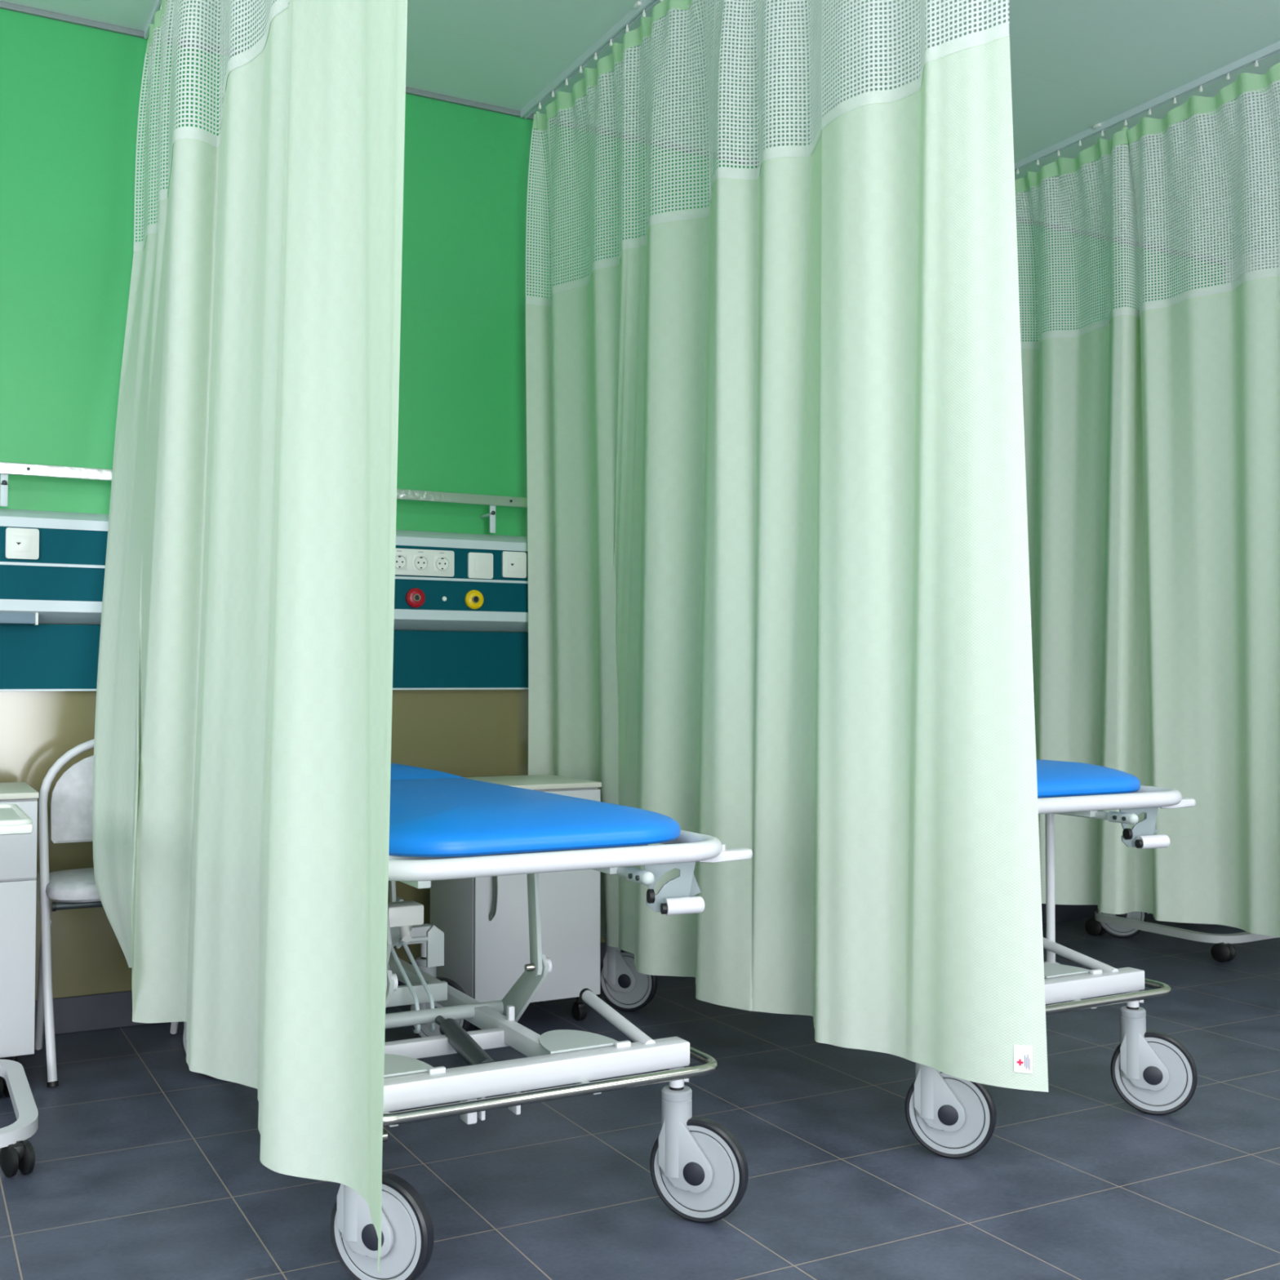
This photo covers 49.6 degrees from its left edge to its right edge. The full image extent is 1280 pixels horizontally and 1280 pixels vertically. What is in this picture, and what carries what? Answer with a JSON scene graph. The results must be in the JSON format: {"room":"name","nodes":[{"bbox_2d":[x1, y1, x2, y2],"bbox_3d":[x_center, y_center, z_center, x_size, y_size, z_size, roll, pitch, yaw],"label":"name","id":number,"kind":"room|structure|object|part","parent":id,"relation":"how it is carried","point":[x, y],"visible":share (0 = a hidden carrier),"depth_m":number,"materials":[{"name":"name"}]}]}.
{"room":"hospital room","nodes":[
{"label":"hospital room","id":0,"kind":"room"},
{"bbox_2d":[0,8,1225,999],"bbox_3d":[-1.095,-0.341,4.455,8.700,3.000,0.100,1,-2,-28],"label":"wall","id":1,"kind":"structure","parent":0,"point":[70,93],"depth_m":4.22,"materials":[{"name":"green paint"}]},
{"bbox_2d":[0,462,527,533],"bbox_3d":[-1.222,-0.430,4.271,5.100,0.124,0.108,1,-2,-28],"label":"rail","id":2,"kind":"object","parent":1,"relation":"attached to","point":[6,468],"visible":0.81,"depth_m":4.04,"materials":[{"name":"silver metal"}]},
{"bbox_2d":[0,508,528,691],"bbox_3d":[-1.197,-0.105,4.269,5.150,0.521,0.120,1,-2,-28],"label":"panel","id":3,"kind":"object","parent":1,"relation":"attached to","point":[52,564],"visible":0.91,"depth_m":4.46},
{"bbox_2d":[0,612,38,625],"bbox_3d":[-2.155,-0.068,3.744,0.968,0.039,0.053,1,-2,-28],"label":"light","id":4,"kind":"object","parent":3,"relation":"attached to","point":[6,618],"depth_m":3.93,"materials":[{"name":"white plastic"}]},
{"bbox_2d":[5,527,39,559],"bbox_3d":[-1.751,-0.273,3.925,0.086,0.087,0.010,1,-2,-28],"label":"outlet","id":5,"kind":"object","parent":3,"relation":"attached to","point":[21,543],"depth_m":3.92,"materials":[{"name":"white plastic"}]},
{"bbox_3d":[-1.218,0.057,4.304,5.150,0.188,0.030,1,-2,-28],"label":"panel","id":6,"kind":"part","parent":3,"relation":"part of","materials":[{"name":"teal laminate"}]},
{"bbox_3d":[-1.186,-0.208,4.250,5.150,0.206,0.028,1,-2,-28],"label":"panel","id":7,"kind":"part","parent":3,"relation":"part of","materials":[{"name":"teal laminate"}]},
{"bbox_2d":[395,553,407,570],"bbox_3d":[-0.773,-0.251,4.447,0.054,0.054,0.002,1,-2,-28],"label":"socket","id":8,"kind":"object","parent":3,"relation":"attached to","point":[401,559],"depth_m":4.45,"materials":[{"name":"white plastic"}]},
{"bbox_2d":[405,587,425,608],"bbox_3d":[-0.725,-0.136,4.473,0.065,0.065,0.019,1,-2,-28],"label":"outlet","id":9,"kind":"object","parent":3,"relation":"attached to","point":[415,597],"depth_m":4.47,"materials":[{"name":"red metal"}]},
{"bbox_2d":[413,554,429,571],"bbox_3d":[-0.709,-0.250,4.482,0.054,0.054,0.002,1,-2,-28],"label":"socket","id":10,"kind":"object","parent":3,"relation":"attached to","point":[420,562],"depth_m":4.48,"materials":[{"name":"white plastic"}]},
{"bbox_2d":[395,548,454,577],"bbox_3d":[-0.711,-0.251,4.487,0.228,0.085,0.010,1,-2,-28],"label":"socket","id":11,"kind":"object","parent":3,"relation":"attached to","point":[409,562],"depth_m":4.49,"materials":[{"name":"white plastic"}]},
{"bbox_2d":[434,555,449,572],"bbox_3d":[-0.645,-0.249,4.516,0.054,0.054,0.002,1,-2,-28],"label":"socket","id":12,"kind":"object","parent":3,"relation":"attached to","point":[442,562],"depth_m":4.51,"materials":[{"name":"white plastic"}]},
{"bbox_2d":[464,590,484,609],"bbox_3d":[-0.546,-0.133,4.570,0.065,0.065,0.019,1,-2,-28],"label":"outlet","id":13,"kind":"object","parent":3,"relation":"attached to","point":[473,599],"depth_m":4.56,"materials":[{"name":"yellow metal"}]},
{"bbox_3d":[-0.529,-0.246,4.585,0.087,0.085,0.010,1,-2,-28],"label":"blank plate","id":14,"kind":"part","parent":3,"relation":"part of","materials":[{"name":"white plastic"}]},
{"bbox_2d":[502,551,526,577],"bbox_3d":[-0.422,-0.252,4.643,0.086,0.087,0.010,1,-2,-28],"label":"outlet","id":15,"kind":"object","parent":3,"relation":"attached to","point":[513,562],"depth_m":4.64,"materials":[{"name":"white plastic"}]},
{"bbox_2d":[34,903,1097,1037],"bbox_3d":[-1.069,1.104,4.365,8.700,0.105,0.012,1,-2,-28],"label":"baseboard","id":16,"kind":"structure","parent":1,"relation":"attached to","point":[91,1012],"depth_m":4.08,"materials":[{"name":"tile"}]},
{"bbox_2d":[0,0,1225,264],"bbox_3d":[-1.068,-1.833,4.448,8.700,0.018,0.014,1,-2,-28],"label":"trim","id":17,"kind":"structure","parent":1,"relation":"attached to","point":[6,6],"depth_m":4.63,"materials":[{"name":"grey"}]},
{"bbox_2d":[0,913,1279,1279],"bbox_3d":[0.778,1.108,0.947,8.700,0.100,7.980,1,-2,-28],"label":"floor","id":18,"kind":"structure","parent":0,"point":[148,1166],"depth_m":2.93,"materials":[{"name":"tile"}]},
{"bbox_2d":[0,803,38,1177],"bbox_3d":[-1.729,0.740,2.934,0.820,0.751,0.785,1,-2,-28],"label":"table","id":19,"kind":"object","parent":18,"relation":"on","point":[16,1153],"visible":1,"depth_m":2.91,"materials":[{"name":"white"}]},
{"bbox_2d":[0,803,33,835],"bbox_3d":[-1.660,0.374,2.776,0.782,0.029,0.422,1,-2,-28],"label":"tray","id":20,"kind":"object","parent":19,"relation":"on","point":[13,820],"depth_m":2.78,"materials":[{"name":"white plastic"}]},
{"bbox_3d":[-1.679,1.039,3.023,0.640,0.028,0.652,1,-2,-28],"label":"frame","id":21,"kind":"part","parent":19,"relation":"part of","materials":[{"name":"white metal"}]},
{"bbox_2d":[0,782,39,1062],"bbox_3d":[-1.803,0.761,3.575,0.422,0.744,0.440,1,-2,-28],"label":"base cabinet","id":22,"kind":"object","parent":18,"relation":"on","point":[18,852],"visible":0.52,"depth_m":3.49,"materials":[{"name":"white laminate"}]},
{"bbox_3d":[-1.720,0.826,3.419,0.416,0.438,0.016,1,-2,-28],"label":"door","id":23,"kind":"part","parent":22,"relation":"part of","materials":[{"name":"white laminate"}]},
{"bbox_3d":[-1.720,0.504,3.428,0.416,0.195,0.016,1,-2,-28],"label":"drawer","id":24,"kind":"part","parent":22,"relation":"part of","materials":[{"name":"white laminate"}]},
{"bbox_2d":[34,739,177,1087],"bbox_3d":[-1.420,0.703,3.770,0.403,0.879,0.392,1,-2,-28],"label":"folding chair","id":25,"kind":"object","parent":18,"relation":"on","point":[72,796],"visible":0.45,"depth_m":3.70,"materials":[{"name":"white metal"}]},
{"bbox_3d":[-1.607,0.931,3.725,0.021,0.400,0.281,1,-2,-27],"label":"leg","id":26,"kind":"part","parent":25,"relation":"part of","materials":[{"name":"white metal"}]},
{"bbox_3d":[-1.391,0.701,3.717,0.403,0.879,0.267,1,-2,-28],"label":"tube frame","id":27,"kind":"part","parent":25,"relation":"part of","materials":[{"name":"white metal"}]},
{"bbox_3d":[-1.429,0.425,3.795,0.344,0.239,0.063,1,-2,-28],"label":"backrest","id":28,"kind":"part","parent":25,"relation":"part of","materials":[{"name":"grey fabric"}]},
{"bbox_3d":[-1.416,0.655,3.764,0.380,0.052,0.360,1,-2,-28],"label":"seat","id":29,"kind":"part","parent":25,"relation":"part of","materials":[{"name":"grey fabric"}]},
{"bbox_3d":[-1.285,0.936,3.899,0.021,0.400,0.281,1,-2,-30],"label":"leg","id":30,"kind":"part","parent":25,"relation":"part of","materials":[{"name":"white metal"}]},
{"bbox_2d":[181,762,752,1279],"bbox_3d":[-0.520,0.719,3.212,0.810,0.809,1.795,1,-2,-28],"label":"hospital bed","id":31,"kind":"object","parent":18,"relation":"on","point":[443,825],"visible":0.72,"depth_m":2.58,"materials":[{"name":"white metal"}]},
{"bbox_3d":[-0.473,0.654,2.645,0.012,0.032,0.032,1,-2,-28],"label":"pivot plate","id":32,"kind":"part","parent":31,"relation":"part of","materials":[{"name":"white metal"}]},
{"bbox_3d":[-0.514,0.745,2.976,0.014,0.160,0.225,1,-2,-28],"label":"pull rod","id":33,"kind":"part","parent":31,"relation":"part of","materials":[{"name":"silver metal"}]},
{"bbox_3d":[-0.461,0.761,2.481,0.144,0.004,0.140,1,-2,-28],"label":"guard plate","id":34,"kind":"part","parent":31,"relation":"part of","materials":[{"name":"grey metal"}]},
{"bbox_3d":[-0.485,0.746,2.991,0.014,0.160,0.225,1,-2,-28],"label":"pull rod","id":35,"kind":"part","parent":31,"relation":"part of","materials":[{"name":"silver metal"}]},
{"bbox_3d":[-0.600,0.873,3.913,0.038,0.042,0.029,0,-2,-1],"label":"stem","id":36,"kind":"part","parent":31,"relation":"part of","materials":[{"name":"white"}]},
{"bbox_2d":[390,762,466,779],"bbox_3d":[-0.808,0.371,3.698,0.605,0.085,0.530,1,-2,-28],"label":"backrest cushion","id":37,"kind":"object","parent":31,"relation":"on","point":[398,771],"depth_m":3.61,"materials":[{"name":"blue leather"}]},
{"bbox_3d":[-0.560,0.428,3.233,0.660,0.057,1.620,1,-2,-28],"label":"support frame","id":38,"kind":"part","parent":31,"relation":"part of","materials":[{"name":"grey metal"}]},
{"bbox_2d":[388,777,680,857],"bbox_3d":[-0.409,0.359,2.984,0.628,0.072,1.115,1,-2,-28],"label":"cushion","id":39,"kind":"object","parent":31,"relation":"on","point":[434,817],"depth_m":2.56,"materials":[{"name":"blue leather"}]},
{"bbox_3d":[-0.541,0.792,3.142,0.653,0.074,1.470,1,-2,-28],"label":"chassis frame","id":40,"kind":"part","parent":31,"relation":"part of","materials":[{"name":"white metal"}]},
{"bbox_3d":[-0.190,0.658,2.798,0.012,0.032,0.032,1,-2,-28],"label":"pivot plate","id":41,"kind":"part","parent":31,"relation":"part of","materials":[{"name":"white metal"}]},
{"bbox_3d":[-0.184,0.804,2.513,0.717,0.020,0.165,1,-2,-28],"label":"bumper rail","id":42,"kind":"part","parent":31,"relation":"part of","materials":[{"name":"silver metal"}]},
{"bbox_3d":[-0.135,0.766,2.657,0.144,0.004,0.140,1,-2,-28],"label":"guard plate","id":43,"kind":"part","parent":31,"relation":"part of","materials":[{"name":"grey metal"}]},
{"bbox_3d":[-0.046,0.757,2.760,0.025,0.066,0.279,1,-2,-28],"label":"brake lever","id":44,"kind":"part","parent":31,"relation":"part of","materials":[{"name":"white metal"}]},
{"bbox_3d":[-0.132,0.439,2.772,0.025,0.025,0.638,1,-2,-28],"label":"release rod","id":45,"kind":"part","parent":31,"relation":"part of","materials":[{"name":"grey metal"}]},
{"bbox_3d":[0.031,0.482,2.551,0.031,0.045,0.034,0,-2,-14],"label":"locking knob","id":46,"kind":"part","parent":31,"relation":"part of","materials":[{"name":"black plastic"}]},
{"bbox_3d":[0.075,0.837,2.664,0.038,0.042,0.029,0,-2,-1],"label":"stem","id":47,"kind":"part","parent":31,"relation":"part of","materials":[{"name":"white metal"}]},
{"bbox_2d":[430,774,601,1030],"bbox_3d":[-0.378,0.792,4.233,0.409,0.722,0.417,1,-2,-28],"label":"base cabinet","id":48,"kind":"object","parent":18,"relation":"on","point":[483,921],"visible":0.48,"depth_m":4.10,"materials":[{"name":"white laminate"}]},
{"bbox_3d":[-0.426,0.726,3.997,0.009,0.173,0.044,1,-2,-39],"label":"door handle","id":49,"kind":"part","parent":48,"relation":"part of","materials":[{"name":"silver metal"}]},
{"bbox_3d":[-0.300,0.813,4.088,0.403,0.503,0.016,1,-2,-28],"label":"door","id":50,"kind":"part","parent":48,"relation":"part of","materials":[{"name":"white laminate"}]},
{"bbox_3d":[-0.300,0.502,4.097,0.403,0.107,0.016,1,-2,-28],"label":"drawer","id":51,"kind":"part","parent":48,"relation":"part of","materials":[{"name":"white laminate"}]},
{"bbox_2d":[600,759,1197,1158],"bbox_3d":[0.536,0.720,3.983,0.832,0.851,2.055,1,-2,-28],"label":"hospital bed","id":52,"kind":"object","parent":18,"relation":"on","point":[1153,1072],"visible":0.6,"depth_m":3.24,"materials":[{"name":"white metal"}]},
{"bbox_3d":[0.969,0.606,3.470,0.211,0.458,0.052,1,-2,-28],"label":"support post","id":53,"kind":"part","parent":52,"relation":"part of","materials":[{"name":"white metal"}]},
{"bbox_3d":[0.974,0.785,3.308,0.144,0.004,0.140,1,-2,-28],"label":"guard plate","id":54,"kind":"part","parent":52,"relation":"part of","materials":[{"name":"grey metal"}]},
{"bbox_3d":[0.487,0.408,3.999,0.660,0.057,1.880,1,-2,-28],"label":"support frame","id":55,"kind":"part","parent":52,"relation":"part of","materials":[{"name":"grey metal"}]},
{"bbox_3d":[1.063,0.776,3.410,0.025,0.066,0.279,1,-2,-28],"label":"brake lever","id":56,"kind":"part","parent":52,"relation":"part of","materials":[{"name":"white metal"}]},
{"bbox_2d":[1035,759,1140,797],"bbox_3d":[0.710,0.336,3.641,0.650,0.072,1.115,1,-2,-28],"label":"cushion","id":57,"kind":"object","parent":52,"relation":"on","point":[1055,779],"depth_m":3.22,"materials":[{"name":"blue leather"}]},
{"bbox_3d":[0.549,0.812,3.828,0.653,0.074,1.550,1,-2,-28],"label":"chassis frame","id":58,"kind":"part","parent":52,"relation":"part of","materials":[{"name":"white metal"}]},
{"bbox_3d":[0.977,0.415,3.424,0.025,0.025,0.638,1,-2,-28],"label":"release rod","id":59,"kind":"part","parent":52,"relation":"part of","materials":[{"name":"grey metal"}]},
{"bbox_3d":[0.925,0.823,3.163,0.717,0.020,0.165,1,-2,-28],"label":"bumper rail","id":60,"kind":"part","parent":52,"relation":"part of","materials":[{"name":"silver metal"}]},
{"bbox_3d":[1.140,0.459,3.203,0.031,0.045,0.034,0,-2,-14],"label":"locking knob","id":61,"kind":"part","parent":52,"relation":"part of","materials":[{"name":"black plastic"}]},
{"bbox_3d":[1.184,0.855,3.314,0.038,0.042,0.029,0,-2,-1],"label":"stem","id":62,"kind":"part","parent":52,"relation":"part of","materials":[{"name":"white metal"}]},
{"bbox_2d":[1096,905,1147,937],"bbox_3d":[2.494,0.761,5.205,0.810,0.839,2.055,1,-2,-28],"label":"couch","id":63,"kind":"object","parent":18,"relation":"on","point":[1116,931],"visible":0.12,"depth_m":5.52,"materials":[{"name":"white"}]},
{"bbox_2d":[1084,911,1277,962],"bbox_3d":[2.339,0.673,5.467,0.820,1.031,0.785,1,-2,-28],"label":"table","id":64,"kind":"object","parent":18,"relation":"on","point":[1223,950],"visible":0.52,"depth_m":5.16,"materials":[{"name":"white metal"}]},
{"bbox_3d":[2.231,1.109,5.466,0.640,0.028,0.652,1,-2,-28],"label":"frame","id":65,"kind":"part","parent":64,"relation":"part of","materials":[{"name":"white metal"}]},
{"bbox_2d":[0,0,1279,260],"bbox_3d":[0.778,-1.990,1.036,8.700,0.100,7.980,1,-2,-28],"label":"ceiling","id":66,"kind":"structure","parent":0,"point":[1077,65],"depth_m":4.36,"materials":[{"name":"paint"}]},
{"bbox_2d":[144,0,161,39],"bbox_3d":[-0.831,-1.863,2.967,0.033,0.043,2.814,1,-2,-28],"label":"track","id":67,"kind":"object","parent":66,"relation":"attached to","point":[157,6],"visible":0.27,"depth_m":4.07,"materials":[{"name":"white metal"}]},
{"bbox_2d":[93,0,407,1275],"bbox_3d":[-0.965,-0.463,2.988,0.238,2.758,2.413,1,-2,-28],"label":"privacy curtain","id":68,"kind":"object","parent":67,"relation":"hanging from","point":[242,766],"visible":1,"depth_m":2.68,"materials":[{"name":"green fabric"}]},
{"bbox_3d":[-0.916,-1.490,3.045,0.103,0.576,2.411,1,-2,-28],"label":"net panel","id":69,"kind":"part","parent":68,"relation":"part of","materials":[{"name":"green fabric"}]},
{"bbox_2d":[520,0,663,118],"bbox_3d":[0.260,-1.846,3.557,0.033,0.043,2.814,1,-2,-28],"label":"track","id":70,"kind":"object","parent":66,"relation":"attached to","point":[640,9],"visible":1,"depth_m":4.32,"materials":[{"name":"white metal"}]},
{"bbox_2d":[525,0,1048,1092],"bbox_3d":[0.199,-0.450,3.684,0.212,2.743,2.234,1,-2,-28],"label":"privacy curtain","id":71,"kind":"object","parent":70,"relation":"hanging from","point":[779,607],"visible":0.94,"depth_m":3.34,"materials":[{"name":"green fabric"}]},
{"bbox_3d":[0.168,-1.472,3.698,0.121,0.576,2.232,1,-2,-27],"label":"net panel","id":72,"kind":"part","parent":71,"relation":"part of","materials":[{"name":"green fabric"}]},
{"bbox_2d":[1024,1053,1030,1070],"bbox_3d":[0.769,0.838,2.749,0.010,0.032,0.001,-1,-2,23],"label":"print","id":73,"kind":"object","parent":71,"relation":"on","point":[1027,1056],"depth_m":2.75,"materials":[{"name":"grey"}]},
{"bbox_2d":[1013,40,1279,174],"bbox_3d":[1.887,-1.821,4.436,0.033,0.043,2.814,1,-2,-28],"label":"track","id":74,"kind":"object","parent":66,"relation":"attached to","point":[1225,71],"visible":0.82,"depth_m":4.70,"materials":[{"name":"white metal"}]},
{"bbox_2d":[1014,62,1279,937],"bbox_3d":[1.847,-0.428,4.550,0.206,2.738,2.320,1,-2,-30],"label":"privacy curtain","id":75,"kind":"object","parent":74,"relation":"hanging from","point":[1152,436],"visible":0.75,"depth_m":4.68,"materials":[{"name":"green fabric"}]},
{"bbox_3d":[1.847,-1.446,4.577,0.137,0.576,2.320,1,-2,-27],"label":"net panel","id":76,"kind":"part","parent":75,"relation":"part of","materials":[{"name":"green fabric"}]},
{"bbox_2d":[1224,245,1278,283],"bbox_3d":[4.649,-0.381,3.083,0.100,3.000,7.980,1,-2,-28],"label":"wall","id":77,"kind":"structure","parent":0,"point":[1228,272],"depth_m":6.39,"materials":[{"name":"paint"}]}
]}

